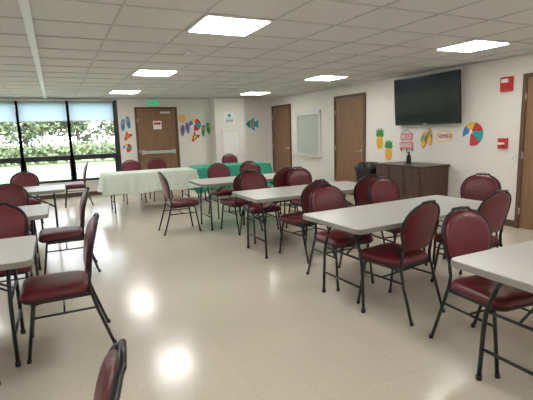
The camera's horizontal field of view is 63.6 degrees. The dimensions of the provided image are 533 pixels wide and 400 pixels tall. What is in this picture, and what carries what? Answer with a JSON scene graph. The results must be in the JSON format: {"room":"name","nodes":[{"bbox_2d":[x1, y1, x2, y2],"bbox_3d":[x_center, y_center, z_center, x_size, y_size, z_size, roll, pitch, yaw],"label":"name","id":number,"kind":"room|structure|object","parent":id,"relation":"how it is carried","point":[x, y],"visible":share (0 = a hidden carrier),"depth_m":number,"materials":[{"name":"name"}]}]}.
{"room":"event hall","nodes":[
{"label":"event hall","id":0,"kind":"room"},
{"bbox_2d":[0,98,271,195],"bbox_3d":[-4.437,-1.339,10.943,10.500,2.420,0.200,-6,10,-25],"label":"wall","id":1,"kind":"structure","parent":0,"point":[257,142],"depth_m":11.96,"materials":[{"name":"paint"}]},
{"bbox_2d":[0,101,24,185],"bbox_3d":[-6.322,-1.289,9.984,1.144,1.980,0.080,-6,10,-25],"label":"window","id":2,"kind":"structure","parent":1,"relation":"in","point":[2,160],"depth_m":10.15,"materials":[{"name":"brown metal"}]},
{"bbox_2d":[0,99,15,122],"bbox_3d":[-6.301,-2.027,9.774,1.040,0.533,0.048,-6,10,-25],"label":"roller shade","id":3,"kind":"object","parent":2,"relation":"attached to","point":[7,108],"visible":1,"depth_m":9.93,"materials":[{"name":"fabric"}]},
{"bbox_2d":[23,101,75,183],"bbox_3d":[-5.353,-1.393,10.448,1.144,1.980,0.080,-6,10,-25],"label":"window","id":4,"kind":"structure","parent":1,"relation":"in","point":[64,157],"depth_m":10.58,"materials":[{"name":"brown metal"}]},
{"bbox_2d":[16,99,66,121],"bbox_3d":[-5.332,-2.132,10.238,1.040,0.533,0.048,-6,10,-25],"label":"roller shade","id":5,"kind":"object","parent":4,"relation":"attached to","point":[29,110],"visible":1,"depth_m":10.23,"materials":[{"name":"fabric"}]},
{"bbox_2d":[29,191,101,199],"bbox_3d":[-4.278,-0.154,10.856,10.080,0.100,0.402,-6,10,-25],"label":"baseboard","id":6,"kind":"structure","parent":1,"relation":"attached to","point":[42,197],"depth_m":10.70,"materials":[{"name":"brown"}]},
{"bbox_2d":[39,180,98,185],"bbox_3d":[-6.340,-0.277,10.028,5.690,0.030,0.090,-6,10,-25],"label":"trim","id":7,"kind":"structure","parent":1,"relation":"attached to","point":[89,180],"depth_m":10.66,"materials":[{"name":"white"}]},
{"bbox_2d":[73,101,119,180],"bbox_3d":[-4.383,-1.498,10.912,1.144,1.980,0.080,-6,10,-25],"label":"window","id":8,"kind":"structure","parent":1,"relation":"in","point":[106,155],"depth_m":11.01,"materials":[{"name":"brown metal"}]},
{"bbox_2d":[67,99,113,120],"bbox_3d":[-4.362,-2.236,10.702,1.040,0.533,0.048,-6,10,-25],"label":"roller shade","id":9,"kind":"object","parent":8,"relation":"attached to","point":[79,109],"visible":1,"depth_m":10.70,"materials":[{"name":"fabric"}]},
{"bbox_2d":[114,100,121,170],"bbox_3d":[-3.830,-1.558,11.116,0.060,2.000,0.050,-6,10,-25],"label":"trim","id":10,"kind":"structure","parent":1,"relation":"attached to","point":[115,102],"depth_m":11.07,"materials":[{"name":"brown metal"}]},
{"bbox_2d":[121,116,130,130],"bbox_3d":[-3.637,-1.968,11.109,0.264,0.377,0.040,-6,10,-25],"label":"wall decoration","id":11,"kind":"object","parent":1,"relation":"attached to","point":[128,122],"visible":1,"depth_m":11.11,"materials":[{"name":"teal paper"}]},
{"bbox_2d":[123,144,131,151],"bbox_3d":[-3.624,-1.358,11.219,0.219,0.219,0.015,-6,10,-25],"label":"wall decoration","id":12,"kind":"object","parent":1,"relation":"attached to","point":[127,147],"visible":1,"depth_m":11.21,"materials":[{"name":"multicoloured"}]},
{"bbox_2d":[124,132,132,140],"bbox_3d":[-3.593,-1.672,11.189,0.215,0.253,0.015,-6,10,-25],"label":"wall decoration","id":13,"kind":"object","parent":1,"relation":"attached to","point":[127,135],"visible":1,"depth_m":11.17,"materials":[{"name":"red"}]},
{"bbox_2d":[146,99,158,105],"bbox_3d":[-3.003,-2.560,11.327,0.320,0.180,0.055,-6,10,-25],"label":"exit sign","id":14,"kind":"object","parent":1,"relation":"attached to","point":[149,102],"visible":1,"depth_m":11.30,"materials":[{"name":"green plastic"}]},
{"bbox_2d":[134,107,180,169],"bbox_3d":[-2.886,-1.371,11.536,1.120,2.200,0.100,-6,10,-25],"label":"door","id":15,"kind":"structure","parent":1,"relation":"in","point":[157,136],"depth_m":11.49,"materials":[{"name":"brown wood"}]},
{"bbox_2d":[179,115,185,122],"bbox_3d":[-2.300,-2.234,11.747,0.240,0.240,0.012,-6,10,-25],"label":"wall decoration","id":16,"kind":"object","parent":1,"relation":"attached to","point":[182,118],"visible":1,"depth_m":11.74,"materials":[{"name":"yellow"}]},
{"bbox_2d":[180,122,189,136],"bbox_3d":[-2.231,-1.942,11.807,0.277,0.395,0.042,-6,10,-25],"label":"wall decoration","id":17,"kind":"object","parent":1,"relation":"attached to","point":[187,126],"visible":1,"depth_m":11.81,"materials":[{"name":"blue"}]},
{"bbox_2d":[189,118,200,130],"bbox_3d":[-1.980,-2.090,11.925,0.339,0.339,0.015,-6,10,-25],"label":"wall decoration","id":18,"kind":"object","parent":1,"relation":"attached to","point":[195,124],"visible":1,"depth_m":11.92,"materials":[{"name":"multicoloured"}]},
{"bbox_2d":[192,132,199,141],"bbox_3d":[-1.962,-1.770,11.980,0.246,0.289,0.015,-6,10,-25],"label":"wall decoration","id":19,"kind":"object","parent":1,"relation":"attached to","point":[195,136],"visible":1,"depth_m":11.96,"materials":[{"name":"red"}]},
{"bbox_2d":[201,122,209,136],"bbox_3d":[-1.701,-1.979,12.064,0.277,0.395,0.042,-6,10,-25],"label":"wall decoration","id":20,"kind":"object","parent":1,"relation":"attached to","point":[203,131],"visible":1,"depth_m":12.06,"materials":[{"name":"teal paper"}]},
{"bbox_2d":[246,118,257,130],"bbox_3d":[-0.426,-2.238,12.671,0.400,0.400,0.015,-6,10,-25],"label":"wall decoration","id":21,"kind":"object","parent":1,"relation":"attached to","point":[251,123],"visible":1,"depth_m":12.67,"materials":[{"name":"teal paper"}]},
{"bbox_2d":[209,98,245,163],"bbox_3d":[-1.084,-1.649,12.224,0.880,2.420,0.390,-6,10,-25],"label":"wall pillar","id":22,"kind":"structure","parent":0,"point":[218,106],"depth_m":11.95,"materials":[{"name":"paint"}]},
{"bbox_2d":[224,111,234,123],"bbox_3d":[-1.033,-2.281,11.927,0.320,0.340,0.014,-6,10,-25],"label":"poster","id":23,"kind":"object","parent":22,"relation":"attached to","point":[229,117],"visible":1,"depth_m":11.92,"materials":[{"name":"white paper"}]},
{"bbox_2d":[221,130,240,161],"bbox_3d":[-0.976,-1.206,12.098,0.540,1.480,0.040,-6,10,-25],"label":"electrical panel","id":24,"kind":"object","parent":22,"relation":"attached to","point":[230,140],"visible":0.6,"depth_m":12.03,"materials":[{"name":"white metal"}]},
{"bbox_2d":[0,186,532,399],"bbox_3d":[-1.069,0.900,4.413,10.500,0.120,15.350,-6,10,-25],"label":"floor","id":25,"kind":"structure","parent":0,"point":[203,314],"depth_m":3.40,"materials":[{"name":"plastic"}]},
{"bbox_2d":[0,183,30,235],"bbox_3d":[-3.143,0.288,5.281,0.469,0.944,0.587,-6,10,-25],"label":"banquet chair","id":26,"kind":"object","parent":25,"relation":"on","point":[14,194],"visible":0.39,"depth_m":5.42,"materials":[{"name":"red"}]},
{"bbox_2d":[0,202,32,306],"bbox_3d":[-2.254,0.522,3.663,0.469,0.944,0.587,-6,10,-25],"label":"banquet chair","id":27,"kind":"object","parent":25,"relation":"on","point":[14,222],"visible":0.48,"depth_m":3.80,"materials":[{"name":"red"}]},
{"bbox_2d":[0,235,36,367],"bbox_3d":[-2.448,0.779,2.729,1.806,0.740,0.786,-6,10,-25],"label":"folding table","id":28,"kind":"object","parent":25,"relation":"on","point":[16,252],"visible":1,"depth_m":2.87,"materials":[{"name":"plastic"}]},
{"bbox_2d":[10,171,43,228],"bbox_3d":[-4.030,0.003,7.209,0.469,0.944,0.587,-6,10,-25],"label":"banquet chair","id":29,"kind":"object","parent":25,"relation":"on","point":[29,179],"visible":0.4,"depth_m":7.31,"materials":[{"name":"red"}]},
{"bbox_2d":[17,204,48,275],"bbox_3d":[-3.154,0.544,4.315,1.806,0.740,0.786,-6,10,-25],"label":"folding table","id":30,"kind":"object","parent":25,"relation":"on","point":[40,211],"visible":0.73,"depth_m":4.52,"materials":[{"name":"plastic"}]},
{"bbox_2d":[23,184,65,226],"bbox_3d":[-3.911,0.244,6.316,1.806,0.740,0.786,-6,10,-25],"label":"folding table","id":31,"kind":"object","parent":25,"relation":"on","point":[47,189],"visible":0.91,"depth_m":6.41,"materials":[{"name":"plastic"}]},
{"bbox_2d":[19,212,116,363],"bbox_3d":[-1.457,0.585,3.123,0.587,0.944,0.469,-6,10,-25],"label":"banquet chair","id":32,"kind":"object","parent":25,"relation":"on","point":[53,287],"visible":0.99,"depth_m":3.00,"materials":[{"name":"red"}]},
{"bbox_2d":[38,186,100,273],"bbox_3d":[-2.212,0.339,4.785,0.587,0.944,0.469,-6,10,-25],"label":"banquet chair","id":33,"kind":"object","parent":25,"relation":"on","point":[65,234],"visible":0.94,"depth_m":4.64,"materials":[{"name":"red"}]},
{"bbox_2d":[65,162,93,207],"bbox_3d":[-4.131,-0.345,9.383,0.587,0.944,0.469,-6,10,-25],"label":"banquet chair","id":34,"kind":"object","parent":25,"relation":"on","point":[79,185],"visible":0.88,"depth_m":9.24,"materials":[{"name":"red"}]},
{"bbox_2d":[93,338,126,399],"bbox_3d":[-0.608,0.880,1.136,0.587,0.944,0.469,-5,10,-18],"label":"banquet chair","id":35,"kind":"object","parent":25,"relation":"on","point":[113,368],"visible":1,"depth_m":1.10,"materials":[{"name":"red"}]},
{"bbox_2d":[121,160,146,204],"bbox_3d":[-2.977,-0.418,9.615,0.469,0.944,0.587,-6,10,-25],"label":"banquet chair","id":36,"kind":"object","parent":25,"relation":"on","point":[128,165],"visible":0.3,"depth_m":9.72,"materials":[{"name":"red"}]},
{"bbox_2d":[98,167,199,212],"bbox_3d":[-2.403,-0.222,8.877,1.967,0.751,0.928,-6,10,-25],"label":"table","id":37,"kind":"object","parent":25,"relation":"on","point":[137,181],"visible":0.94,"depth_m":8.48,"materials":[{"name":"fabric"}]},
{"bbox_2d":[148,158,172,201],"bbox_3d":[-2.461,-0.483,9.917,0.469,0.944,0.587,-6,10,-25],"label":"banquet chair","id":38,"kind":"object","parent":25,"relation":"on","point":[157,163],"visible":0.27,"depth_m":10.02,"materials":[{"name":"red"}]},
{"bbox_2d":[158,171,200,235],"bbox_3d":[-1.370,0.014,6.638,0.587,0.944,0.469,-6,10,-25],"label":"banquet chair","id":39,"kind":"object","parent":25,"relation":"on","point":[188,202],"visible":1,"depth_m":6.51,"materials":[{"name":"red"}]},
{"bbox_2d":[207,163,240,218],"bbox_3d":[-0.780,-0.184,7.754,0.469,0.944,0.587,-6,10,-25],"label":"banquet chair","id":40,"kind":"object","parent":25,"relation":"on","point":[218,170],"visible":0.67,"depth_m":7.81,"materials":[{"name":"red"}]},
{"bbox_2d":[187,161,272,199],"bbox_3d":[-0.846,-0.464,10.080,1.921,0.751,0.925,-6,10,-25],"label":"table","id":41,"kind":"object","parent":25,"relation":"on","point":[265,167],"visible":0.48,"depth_m":9.66,"materials":[{"name":"fabric"}]},
{"bbox_2d":[222,153,237,162],"bbox_3d":[-0.864,-0.717,11.066,0.469,0.944,0.587,-6,10,-25],"label":"banquet chair","id":42,"kind":"object","parent":25,"relation":"on","point":[229,158],"visible":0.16,"depth_m":11.18,"materials":[{"name":"red"}]},
{"bbox_2d":[220,170,262,232],"bbox_3d":[-0.396,-0.001,6.547,0.469,0.944,0.588,-8,11,-33],"label":"banquet chair","id":43,"kind":"object","parent":25,"relation":"on","point":[235,201],"visible":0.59,"depth_m":6.40,"materials":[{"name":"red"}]},
{"bbox_2d":[188,173,295,230],"bbox_3d":[-0.300,0.000,7.143,1.806,0.740,0.786,-6,10,-25],"label":"folding table","id":44,"kind":"object","parent":25,"relation":"on","point":[221,181],"visible":0.52,"depth_m":6.82,"materials":[{"name":"plastic"}]},
{"bbox_2d":[239,161,270,214],"bbox_3d":[-0.218,-0.254,8.078,0.469,0.944,0.587,-6,10,-25],"label":"banquet chair","id":45,"kind":"object","parent":25,"relation":"on","point":[247,165],"visible":0.25,"depth_m":8.19,"materials":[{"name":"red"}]},
{"bbox_2d":[239,170,282,243],"bbox_3d":[-0.102,0.071,6.045,0.469,0.944,0.587,-6,10,-25],"label":"banquet chair","id":46,"kind":"object","parent":25,"relation":"on","point":[252,180],"visible":0.86,"depth_m":6.09,"materials":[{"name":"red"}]},
{"bbox_2d":[262,167,298,228],"bbox_3d":[0.225,-0.068,6.844,0.469,0.944,0.587,-6,10,-25],"label":"banquet chair","id":47,"kind":"object","parent":25,"relation":"on","point":[280,178],"visible":0.25,"depth_m":6.57,"materials":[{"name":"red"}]},
{"bbox_2d":[232,181,356,258],"bbox_3d":[0.536,0.222,5.609,1.806,0.740,0.786,-6,10,-25],"label":"folding table","id":48,"kind":"object","parent":25,"relation":"on","point":[260,196],"visible":0.67,"depth_m":5.33,"materials":[{"name":"plastic"}]},
{"bbox_2d":[285,167,311,234],"bbox_3d":[0.595,-0.013,6.434,0.469,0.944,0.587,-6,10,-25],"label":"banquet chair","id":49,"kind":"object","parent":25,"relation":"on","point":[299,175],"visible":0.41,"depth_m":6.52,"materials":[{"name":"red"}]},
{"bbox_2d":[279,179,334,263],"bbox_3d":[0.472,0.202,5.127,0.469,0.944,0.588,-8,11,-33],"label":"banquet chair","id":50,"kind":"object","parent":25,"relation":"on","point":[295,219],"visible":0.63,"depth_m":4.93,"materials":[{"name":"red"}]},
{"bbox_2d":[306,184,373,290],"bbox_3d":[0.719,0.333,4.273,0.469,0.944,0.587,-6,10,-25],"label":"banquet chair","id":51,"kind":"object","parent":25,"relation":"on","point":[326,197],"visible":0.78,"depth_m":4.30,"materials":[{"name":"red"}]},
{"bbox_2d":[334,174,384,242],"bbox_3d":[1.184,0.118,5.511,0.469,0.944,0.587,-6,10,-25],"label":"banquet chair","id":52,"kind":"object","parent":25,"relation":"on","point":[360,193],"visible":0.2,"depth_m":5.24,"materials":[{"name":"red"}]},
{"bbox_2d":[354,162,378,181],"bbox_3d":[2.014,-0.322,8.398,0.413,0.835,0.510,-6,10,-25],"label":"trash can","id":53,"kind":"object","parent":25,"relation":"on","point":[362,169],"visible":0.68,"depth_m":8.23,"materials":[{"name":"black plastic"}]},
{"bbox_2d":[303,195,482,312],"bbox_3d":[1.301,0.449,4.062,1.806,0.740,0.786,-7,10,-28],"label":"folding table","id":54,"kind":"object","parent":25,"relation":"on","point":[370,218],"visible":0.7,"depth_m":3.81,"materials":[{"name":"plastic"}]},
{"bbox_2d":[366,176,427,271],"bbox_3d":[1.423,0.232,4.763,0.469,0.944,0.588,-6,10,-23],"label":"banquet chair","id":55,"kind":"object","parent":25,"relation":"on","point":[380,190],"visible":0.46,"depth_m":4.85,"materials":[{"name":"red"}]},
{"bbox_2d":[356,200,444,325],"bbox_3d":[1.103,0.440,3.538,0.469,0.944,0.588,-8,11,-33],"label":"banquet chair","id":56,"kind":"object","parent":25,"relation":"on","point":[418,229],"visible":0.92,"depth_m":3.38,"materials":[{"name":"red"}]},
{"bbox_2d":[374,161,449,199],"bbox_3d":[2.523,-0.214,7.585,0.679,0.850,1.120,-6,10,-25],"label":"wooden sideboard","id":57,"kind":"object","parent":25,"relation":"on","point":[413,179],"visible":0.66,"depth_m":7.16,"materials":[{"name":"brown wood"}]},
{"bbox_2d":[406,152,410,162],"bbox_3d":[2.515,-0.751,7.605,0.082,0.205,0.080,1,10,17],"label":"hand sanitizer bottle","id":58,"kind":"object","parent":57,"relation":"on","point":[408,158],"visible":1,"depth_m":7.58,"materials":[{"name":"black plastic"}]},
{"bbox_2d":[430,189,511,281],"bbox_3d":[1.906,0.346,3.966,0.469,0.944,0.588,-7,10,-27],"label":"banquet chair","id":59,"kind":"object","parent":25,"relation":"on","point":[495,208],"visible":0.53,"depth_m":3.77,"materials":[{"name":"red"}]},
{"bbox_2d":[443,173,501,258],"bbox_3d":[2.341,0.187,4.865,0.469,0.944,0.588,7,13,43],"label":"banquet chair","id":60,"kind":"object","parent":25,"relation":"on","point":[479,186],"visible":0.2,"depth_m":4.95,"materials":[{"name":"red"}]},
{"bbox_2d":[429,206,532,378],"bbox_3d":[1.453,0.545,2.821,0.469,0.944,0.587,-5,10,-22],"label":"banquet chair","id":61,"kind":"object","parent":25,"relation":"on","point":[463,232],"visible":0.77,"depth_m":2.87,"materials":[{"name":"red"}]},
{"bbox_2d":[451,240,532,380],"bbox_3d":[2.035,0.666,2.578,1.806,0.740,0.786,-6,10,-25],"label":"folding table","id":62,"kind":"object","parent":25,"relation":"on","point":[511,265],"visible":1,"depth_m":2.39,"materials":[{"name":"plastic"}]},
{"bbox_2d":[0,0,532,98],"bbox_3d":[-1.147,-1.673,3.998,10.500,0.245,15.350,-6,10,-25],"label":"ceiling","id":63,"kind":"structure","parent":0,"point":[86,48],"depth_m":4.65,"materials":[{"name":"tile"}]},
{"bbox_2d":[18,0,46,98],"bbox_3d":[-1.992,-1.447,3.613,0.060,0.024,14.950,-6,10,-25],"label":"trim","id":64,"kind":"structure","parent":63,"relation":"attached to","point":[24,4],"depth_m":3.88,"materials":[{"name":"white metal"}]},
{"bbox_2d":[109,90,139,93],"bbox_3d":[-3.081,-2.349,9.350,0.596,0.020,0.596,-6,10,-25],"label":"ceiling light panel","id":65,"kind":"object","parent":63,"relation":"in","point":[112,91],"depth_m":9.23,"materials":[{"name":"white plastic"}]},
{"bbox_2d":[131,69,177,75],"bbox_3d":[-1.710,-1.943,6.577,0.596,0.020,0.596,-6,10,-25],"label":"ceiling light panel","id":66,"kind":"object","parent":63,"relation":"in","point":[139,72],"depth_m":6.50,"materials":[{"name":"white plastic"}]},
{"bbox_2d":[184,51,195,57],"bbox_3d":[-0.895,-1.698,5.024,0.140,0.050,0.140,-6,10,-25],"label":"smoke detector","id":67,"kind":"object","parent":63,"relation":"attached to","point":[189,54],"visible":1,"depth_m":4.98,"materials":[{"name":"white plastic"}]},
{"bbox_2d":[186,14,273,35],"bbox_3d":[-0.339,-1.537,3.804,0.596,0.020,0.596,-6,10,-25],"label":"ceiling light panel","id":68,"kind":"object","parent":63,"relation":"in","point":[209,23],"depth_m":3.73,"materials":[{"name":"white plastic"}]},
{"bbox_2d":[241,92,270,94],"bbox_3d":[-0.280,-2.652,10.691,0.596,0.020,0.596,-6,10,-25],"label":"ceiling light panel","id":69,"kind":"object","parent":63,"relation":"in","point":[247,93],"depth_m":10.60,"materials":[{"name":"white plastic"}]},
{"bbox_2d":[303,75,348,80],"bbox_3d":[1.091,-2.246,7.918,0.596,0.020,0.596,-6,10,-25],"label":"ceiling light panel","id":70,"kind":"object","parent":63,"relation":"in","point":[322,77],"depth_m":7.83,"materials":[{"name":"white plastic"}]},
{"bbox_2d":[435,39,511,51],"bbox_3d":[2.462,-1.839,5.145,0.596,0.020,0.596,-6,10,-25],"label":"ceiling light panel","id":71,"kind":"object","parent":63,"relation":"in","point":[477,44],"depth_m":5.07,"materials":[{"name":"white plastic"}]},
{"bbox_2d":[270,53,532,230],"bbox_3d":[3.560,-0.839,6.335,0.200,2.420,15.150,-6,10,-25],"label":"wall","id":72,"kind":"structure","parent":0,"point":[498,113],"depth_m":7.08,"materials":[{"name":"paint"}]},
{"bbox_2d":[271,104,291,172],"bbox_3d":[0.415,-1.612,12.402,0.080,2.200,1.120,-6,10,-25],"label":"door","id":73,"kind":"structure","parent":72,"relation":"in","point":[281,114],"depth_m":12.37,"materials":[{"name":"brown wood"}]},
{"bbox_2d":[294,110,321,156],"bbox_3d":[1.038,-1.704,11.066,0.090,1.150,1.240,-6,10,-25],"label":"window shutter","id":74,"kind":"object","parent":72,"relation":"attached to","point":[308,123],"visible":1,"depth_m":11.03,"materials":[{"name":"white plastic"}]},
{"bbox_2d":[334,92,365,194],"bbox_3d":[1.817,-1.206,9.566,0.080,2.220,1.120,-6,10,-25],"label":"door","id":75,"kind":"structure","parent":72,"relation":"in","point":[349,113],"depth_m":9.55,"materials":[{"name":"brown wood"}]},
{"bbox_2d":[375,128,383,148],"bbox_3d":[2.282,-1.243,8.665,0.010,0.421,0.260,-6,10,-25],"label":"wall decoration","id":76,"kind":"object","parent":72,"relation":"attached to","point":[379,142],"visible":1,"depth_m":8.66,"materials":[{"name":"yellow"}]},
{"bbox_2d":[384,139,392,159],"bbox_3d":[2.403,-0.991,8.470,0.010,0.400,0.247,-6,10,-25],"label":"wall decoration","id":77,"kind":"object","parent":72,"relation":"attached to","point":[388,145],"visible":1,"depth_m":8.47,"materials":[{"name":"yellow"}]},
{"bbox_2d":[400,129,412,151],"bbox_3d":[2.608,-1.108,8.008,0.015,0.414,0.350,-6,10,-25],"label":"hanging sign","id":78,"kind":"object","parent":72,"relation":"attached to","point":[404,136],"visible":1,"depth_m":8.00,"materials":[{"name":"pink paper"}]},
{"bbox_2d":[421,128,431,147],"bbox_3d":[2.810,-1.086,7.565,0.038,0.359,0.252,-6,10,-25],"label":"wall decoration","id":79,"kind":"object","parent":72,"relation":"attached to","point":[428,136],"visible":1,"depth_m":7.55,"materials":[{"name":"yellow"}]},
{"bbox_2d":[394,69,460,125],"bbox_3d":[2.751,-1.719,7.398,0.165,0.831,1.440,-6,10,-25],"label":"wall-mounted television","id":80,"kind":"object","parent":72,"relation":"attached to","point":[435,98],"visible":1,"depth_m":7.27,"materials":[{"name":"black"}]},
{"bbox_2d":[436,131,452,141],"bbox_3d":[2.988,-1.067,7.228,0.012,0.192,0.360,-6,10,-25],"label":"word sign","id":81,"kind":"object","parent":72,"relation":"attached to","point":[442,136],"visible":1,"depth_m":7.23,"materials":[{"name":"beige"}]},
{"bbox_2d":[463,122,482,144],"bbox_3d":[3.227,-1.035,6.733,0.015,0.359,0.359,-6,10,-25],"label":"wall decoration","id":82,"kind":"object","parent":72,"relation":"attached to","point":[473,131],"visible":1,"depth_m":6.72,"materials":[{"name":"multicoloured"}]},
{"bbox_2d":[497,138,507,148],"bbox_3d":[3.437,-0.825,6.271,0.075,0.150,0.130,-6,10,-25],"label":"station","id":83,"kind":"object","parent":72,"relation":"attached to","point":[502,142],"visible":1,"depth_m":6.24,"materials":[{"name":"red plastic"}]},
{"bbox_2d":[500,76,513,91],"bbox_3d":[3.416,-1.652,6.128,0.075,0.200,0.170,-6,10,-25],"label":"fire alarm strobe","id":84,"kind":"object","parent":72,"relation":"attached to","point":[506,83],"visible":1,"depth_m":6.10,"materials":[{"name":"red plastic"}]},
{"bbox_2d":[504,219,513,226],"bbox_3d":[3.456,0.303,6.564,0.012,0.100,14.950,-6,10,-25],"label":"baseboard","id":85,"kind":"structure","parent":72,"relation":"attached to","point":[508,222],"depth_m":6.32,"materials":[{"name":"brown"}]},
{"bbox_2d":[510,154,515,162],"bbox_3d":[3.534,-0.601,6.183,0.020,0.120,0.080,-6,10,-25],"label":"light switch","id":86,"kind":"object","parent":72,"relation":"attached to","point":[512,156],"visible":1,"depth_m":6.17,"materials":[{"name":"white plastic"}]},
{"bbox_2d":[514,73,532,229],"bbox_3d":[3.787,-0.594,5.589,0.080,2.160,1.080,-6,10,-25],"label":"door","id":87,"kind":"structure","parent":72,"relation":"in","point":[523,218],"depth_m":6.00,"materials":[{"name":"brown wood"}]},
{"label":"outside","id":88,"kind":"structure","parent":0,"visible":0},
{"bbox_2d":[0,144,115,183],"bbox_3d":[-22.354,-4.965,45.574,120.000,0.110,78.050,-6,10,-25],"label":"lawn","id":89,"kind":"structure","parent":88,"point":[60,170],"depth_m":22.07,"materials":[{"name":"green plant"}]},
{"bbox_2d":[0,122,57,146],"bbox_3d":[-18.519,-5.999,32.644,5.932,5.943,5.026,-6,10,-25],"label":"tree","id":90,"kind":"object","parent":89,"relation":"on","point":[30,131],"visible":0.39,"depth_m":32.33,"materials":[{"name":"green plant"}]},
{"bbox_2d":[0,140,115,166],"bbox_3d":[-14.073,-2.868,26.430,26.284,1.547,3.015,-6,10,-25],"label":"hedge","id":91,"kind":"object","parent":89,"relation":"on","point":[81,149],"visible":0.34,"depth_m":26.52,"materials":[{"name":"green plant"}]},
{"bbox_2d":[50,121,102,145],"bbox_3d":[-14.951,-6.177,34.297,5.070,5.550,5.025,-6,10,-25],"label":"tree","id":92,"kind":"object","parent":89,"relation":"on","point":[76,126],"visible":0.3,"depth_m":34.16,"materials":[{"name":"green plant"}]},
{"bbox_2d":[86,121,113,141],"bbox_3d":[-12.096,-7.482,37.780,7.347,6.847,6.070,-6,10,-25],"label":"tree","id":93,"kind":"object","parent":89,"relation":"on","point":[107,129],"visible":0.05,"depth_m":35.69,"materials":[{"name":"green plant"}]}
]}

